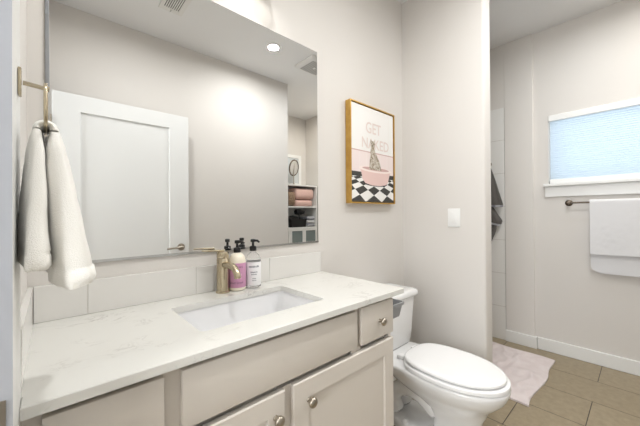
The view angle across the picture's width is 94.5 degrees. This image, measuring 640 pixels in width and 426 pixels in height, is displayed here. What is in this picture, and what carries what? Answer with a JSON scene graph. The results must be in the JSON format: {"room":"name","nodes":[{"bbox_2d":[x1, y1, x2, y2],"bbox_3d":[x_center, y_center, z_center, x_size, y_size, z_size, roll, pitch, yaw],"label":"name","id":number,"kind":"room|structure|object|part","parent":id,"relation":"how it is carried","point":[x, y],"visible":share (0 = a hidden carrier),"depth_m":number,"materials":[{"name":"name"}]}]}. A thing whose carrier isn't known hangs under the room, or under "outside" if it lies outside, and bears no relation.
{"room":"bathroom","nodes":[
{"label":"bathroom","id":0,"kind":"room"},
{"bbox_2d":[20,0,26,304],"bbox_3d":[-0.326,-0.190,0.200,0.110,2.706,1.660,0,0,-42],"label":"wall","id":1,"kind":"structure","parent":0,"point":[23,3],"depth_m":0.75,"materials":[{"name":"white paint"}]},
{"bbox_2d":[0,0,12,425],"bbox_3d":[-0.160,0.132,0.017,0.137,2.060,0.960,0,0,-42],"label":"trim","id":2,"kind":"structure","parent":1,"relation":"attached to","point":[6,233],"depth_m":0.40,"materials":[{"name":"grey paint"}]},
{"bbox_3d":[-0.441,0.287,0.379,0.052,0.072,0.002,0,0,-42],"label":"strike plate","id":3,"kind":"part","parent":2,"relation":"part of","materials":[{"name":"silver metal"}]},
{"bbox_2d":[12,0,20,425],"bbox_3d":[-0.131,0.097,0.077,0.012,2.130,1.150,0,0,-42],"label":"trim","id":4,"kind":"structure","parent":1,"relation":"attached to","point":[15,3],"depth_m":0.45,"materials":[{"name":"white paint"}]},
{"bbox_2d":[21,287,32,392],"bbox_3d":[-0.673,0.264,0.674,0.012,0.107,0.463,0,0,-42],"label":"side splash","id":5,"kind":"object","parent":1,"relation":"attached to","point":[27,304],"visible":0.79,"depth_m":0.64,"materials":[{"name":"white tile"}]},
{"bbox_2d":[18,66,49,136],"bbox_3d":[-0.467,-0.181,0.484,0.038,0.100,0.109,0,0,-42],"label":"towel ring","id":6,"kind":"object","parent":1,"relation":"attached to","point":[45,88],"visible":0.96,"depth_m":0.47,"materials":[{"name":"beige metal"}]},
{"bbox_3d":[-0.467,-0.209,0.484,0.038,0.044,0.018,0,0,-42],"label":"post","id":7,"kind":"part","parent":6,"relation":"part of","materials":[{"name":"beige metal"}]},
{"bbox_2d":[18,120,95,289],"bbox_3d":[-0.450,-0.014,0.506,0.099,0.272,0.158,0,0,-42],"label":"hand towel","id":8,"kind":"object","parent":1,"relation":"attached to","point":[52,239],"visible":1,"depth_m":0.46,"materials":[{"name":"white fabric"}]},
{"bbox_2d":[27,0,403,287],"bbox_3d":[-0.194,-0.185,1.516,2.076,2.706,0.110,0,0,-42],"label":"wall","id":9,"kind":"structure","parent":0,"point":[357,44],"depth_m":1.72,"materials":[{"name":"white paint"}]},
{"bbox_2d":[33,252,320,323],"bbox_3d":[-0.413,0.265,1.231,1.121,0.107,0.010,0,0,-42],"label":"backsplash","id":10,"kind":"structure","parent":9,"relation":"attached to","point":[51,302],"depth_m":1.03,"materials":[{"name":"white tile"}]},
{"bbox_2d":[44,0,318,262],"bbox_3d":[-0.413,-0.356,1.238,1.082,1.029,0.008,0,0,-42],"label":"wall mirror","id":11,"kind":"object","parent":9,"relation":"attached to","point":[184,126],"visible":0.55,"depth_m":1.13,"materials":[{"name":"grey mirror"}]},
{"bbox_2d":[345,98,394,203],"bbox_3d":[0.334,-0.366,1.896,0.453,0.612,0.042,0,0,-42],"label":"framed print","id":12,"kind":"object","parent":9,"relation":"attached to","point":[370,131],"visible":1,"depth_m":1.85,"materials":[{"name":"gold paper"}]},
{"bbox_2d":[402,0,492,362],"bbox_3d":[0.571,-0.186,2.304,0.116,2.706,1.355,0,0,-42],"label":"wall","id":13,"kind":"structure","parent":0,"point":[446,43],"depth_m":1.93,"materials":[{"name":"white paint"}]},
{"bbox_2d":[448,208,459,226],"bbox_3d":[0.858,0.030,1.896,0.010,0.119,0.078,0,0,-42],"label":"light switch","id":14,"kind":"object","parent":13,"relation":"attached to","point":[453,213],"visible":1,"depth_m":1.89,"materials":[{"name":"white plastic"}]},
{"bbox_2d":[397,0,622,48],"bbox_3d":[0.263,-1.574,0.689,5.400,0.060,3.550,0,0,-42],"label":"ceiling","id":15,"kind":"structure","parent":0,"point":[509,20],"depth_m":2.30,"materials":[{"name":"white paint"}]},
{"bbox_2d":[393,337,639,425],"bbox_3d":[0.281,1.192,0.677,5.400,0.060,3.550,0,0,-42],"label":"floor","id":16,"kind":"structure","parent":0,"point":[576,392],"depth_m":1.83,"materials":[{"name":"beige tile"}]},
{"bbox_2d":[21,297,393,425],"bbox_3d":[-0.249,0.752,1.024,1.085,0.828,0.526,0,0,-42],"label":"vanity cabinet","id":17,"kind":"object","parent":16,"relation":"on","point":[337,370],"visible":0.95,"depth_m":0.84,"materials":[{"name":"beige paint"}]},
{"bbox_3d":[-0.412,0.421,0.578,0.193,0.135,0.018,0,0,-42],"label":"drawer","id":18,"kind":"part","parent":17,"relation":"part of","materials":[{"name":"beige paint"}]},
{"bbox_2d":[19,271,403,421],"bbox_3d":[-0.244,0.327,1.043,1.143,0.021,0.514,0,0,-42],"label":"countertop","id":19,"kind":"structure","parent":17,"relation":"on","point":[71,360],"depth_m":0.76,"materials":[{"name":"white stone"}]},
{"bbox_2d":[202,250,240,293],"bbox_3d":[-0.360,0.230,1.153,0.170,0.174,0.100,0,0,20],"label":"faucet","id":20,"kind":"object","parent":19,"relation":"on","point":[223,264],"visible":1,"depth_m":1.17,"materials":[{"name":"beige metal"}]},
{"bbox_3d":[-0.412,0.162,1.168,0.106,0.036,0.047,0,0,-42],"label":"handle","id":21,"kind":"part","parent":20,"relation":"part of","materials":[{"name":"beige metal"}]},
{"bbox_3d":[-0.338,0.218,1.130,0.027,0.057,0.123,0,0,-42],"label":"spout","id":22,"kind":"part","parent":20,"relation":"part of","materials":[{"name":"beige metal"}]},
{"bbox_2d":[229,240,245,290],"bbox_3d":[-0.344,0.215,1.231,0.070,0.204,0.071,0,0,-42],"label":"soap bottle","id":23,"kind":"object","parent":19,"relation":"on","point":[237,257],"visible":0.75,"depth_m":1.21,"materials":[{"name":"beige plastic"}]},
{"bbox_2d":[177,291,314,330],"bbox_3d":[-0.240,0.403,1.035,0.486,0.130,0.313,0,0,-42],"label":"sink","id":24,"kind":"object","parent":19,"relation":"in","point":[208,318],"visible":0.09,"depth_m":1.15,"materials":[{"name":"white ceramic"}]},
{"bbox_2d":[246,239,260,287],"bbox_3d":[-0.288,0.215,1.275,0.067,0.206,0.068,0,0,-42],"label":"soap bottle","id":25,"kind":"object","parent":19,"relation":"on","point":[253,260],"visible":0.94,"depth_m":1.25,"materials":[{"name":"white plastic"}]},
{"bbox_3d":[-0.292,0.779,0.683,0.510,0.542,0.018,0,0,-42],"label":"door","id":26,"kind":"part","parent":17,"relation":"part of","materials":[{"name":"beige paint"}]},
{"bbox_3d":[-0.113,0.573,0.815,0.031,0.031,0.031,0,0,-42],"label":"knob","id":27,"kind":"part","parent":17,"relation":"part of","materials":[{"name":"silver metal"}]},
{"bbox_3d":[-0.024,0.573,0.896,0.031,0.031,0.031,0,0,-42],"label":"knob","id":28,"kind":"part","parent":17,"relation":"part of","materials":[{"name":"silver metal"}]},
{"bbox_3d":[0.108,0.778,1.048,0.512,0.542,0.018,0,0,-42],"label":"door","id":29,"kind":"part","parent":17,"relation":"part of","materials":[{"name":"beige paint"}]},
{"bbox_3d":[0.221,0.417,1.154,0.200,0.139,0.018,0,0,-42],"label":"drawer","id":30,"kind":"part","parent":17,"relation":"part of","materials":[{"name":"beige paint"}]},
{"bbox_3d":[0.243,0.419,1.140,0.031,0.031,0.031,0,0,-42],"label":"knob","id":31,"kind":"part","parent":17,"relation":"part of","materials":[{"name":"silver metal"}]},
{"bbox_2d":[393,299,403,318],"bbox_3d":[0.282,0.439,1.363,0.155,0.066,0.156,0,0,-42],"label":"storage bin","id":32,"kind":"object","parent":17,"relation":"attached to","point":[397,304],"visible":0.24,"depth_m":1.34,"materials":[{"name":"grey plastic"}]},
{"bbox_2d":[386,283,510,425],"bbox_3d":[0.583,0.818,1.605,0.421,0.692,0.780,0,0,-42],"label":"toilet","id":33,"kind":"object","parent":16,"relation":"on","point":[448,386],"visible":0.81,"depth_m":1.47,"materials":[{"name":"white ceramic"}]},
{"bbox_3d":[0.397,0.666,1.811,0.378,0.301,0.208,0,0,-42],"label":"tank","id":34,"kind":"part","parent":33,"relation":"part of","materials":[{"name":"white ceramic"}]},
{"bbox_3d":[0.398,0.494,1.810,0.418,0.041,0.233,0,0,-42],"label":"tank lid","id":35,"kind":"part","parent":33,"relation":"part of","materials":[{"name":"white ceramic"}]},
{"bbox_3d":[0.678,0.768,1.503,0.348,0.019,0.470,0,0,-42],"label":"lid","id":36,"kind":"part","parent":33,"relation":"part of","materials":[{"name":"white plastic"}]},
{"bbox_3d":[0.683,0.791,1.497,0.372,0.022,0.485,0,0,-42],"label":"seat","id":37,"kind":"part","parent":33,"relation":"part of","materials":[{"name":"white plastic"}]},
{"bbox_2d":[492,341,554,406],"bbox_3d":[1.372,1.141,2.220,0.835,0.038,0.528,0,0,-42],"label":"bath mat","id":38,"kind":"object","parent":16,"relation":"on","point":[527,372],"visible":0.58,"depth_m":2.16,"materials":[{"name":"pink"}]},
{"bbox_2d":[490,0,639,361],"bbox_3d":[2.110,-0.197,2.357,0.164,2.706,3.350,0,0,-42],"label":"wall","id":39,"kind":"structure","parent":0,"point":[592,59],"depth_m":2.36,"materials":[{"name":"white paint"}]},
{"bbox_2d":[490,44,503,110],"bbox_3d":[1.308,-1.250,3.134,0.020,0.581,1.136,0,0,-42],"label":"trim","id":40,"kind":"structure","parent":39,"relation":"attached to","point":[497,53],"depth_m":2.75,"materials":[{"name":"white paint"}]},
{"bbox_2d":[504,34,534,335],"bbox_3d":[1.770,-0.193,2.630,0.020,2.706,0.216,0,0,-42],"label":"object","id":41,"kind":"structure","parent":39,"relation":"attached to","point":[518,54],"depth_m":2.62,"materials":[{"name":"white paint"}]},
{"bbox_2d":[506,329,639,375],"bbox_3d":[2.449,1.102,1.876,0.036,0.100,2.224,0,0,-42],"label":"baseboard","id":42,"kind":"structure","parent":39,"relation":"attached to","point":[618,363],"depth_m":2.33,"materials":[{"name":"white paint"}]},
{"bbox_2d":[565,200,589,205],"bbox_3d":[2.195,-0.083,2.125,0.070,0.050,0.685,0,0,-42],"label":"towel bar","id":43,"kind":"object","parent":39,"relation":"attached to","point":[568,202],"visible":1,"depth_m":2.33,"materials":[{"name":"silver metal"}]},
{"bbox_3d":[1.982,-0.081,2.360,0.070,0.050,0.050,0,0,-42],"label":"post","id":44,"kind":"part","parent":43,"relation":"part of","materials":[{"name":"silver metal"}]},
{"bbox_2d":[590,198,639,276],"bbox_3d":[2.196,0.173,2.089,0.047,0.554,0.425,0,0,-42],"label":"bath towel","id":45,"kind":"object","parent":43,"relation":"hanging from","point":[614,223],"visible":1,"depth_m":2.14,"materials":[{"name":"white fabric"}]},
{"bbox_2d":[543,178,639,196],"bbox_3d":[2.231,-0.191,2.145,0.100,0.108,0.975,0,0,-42],"label":"trim","id":46,"kind":"structure","parent":39,"relation":"attached to","point":[632,185],"depth_m":2.25,"materials":[{"name":"white paint"}]},
{"bbox_2d":[548,98,639,183],"bbox_3d":[2.233,-0.532,2.159,0.057,0.567,0.902,0,0,-42],"label":"window shade","id":47,"kind":"object","parent":39,"relation":"attached to","point":[602,142],"visible":1,"depth_m":2.27,"materials":[{"name":"blue fabric"}]},
{"bbox_3d":[2.239,-0.266,2.157,0.042,0.035,0.893,0,0,-42],"label":"rail","id":48,"kind":"part","parent":47,"relation":"part of","materials":[{"name":"white plastic"}]},
{"bbox_3d":[1.585,-0.464,2.773,0.050,0.048,0.036,0,0,-42],"label":"robe hook","id":49,"kind":"object","parent":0,"visible":0},
{"bbox_2d":[491,169,502,240],"bbox_3d":[1.576,-0.088,2.756,0.080,0.724,0.238,0,0,-42],"label":"bath towel","id":50,"kind":"object","parent":49,"relation":"hanging from","point":[496,201],"visible":0.42,"depth_m":2.70,"materials":[{"name":"grey fabric"}]}
]}

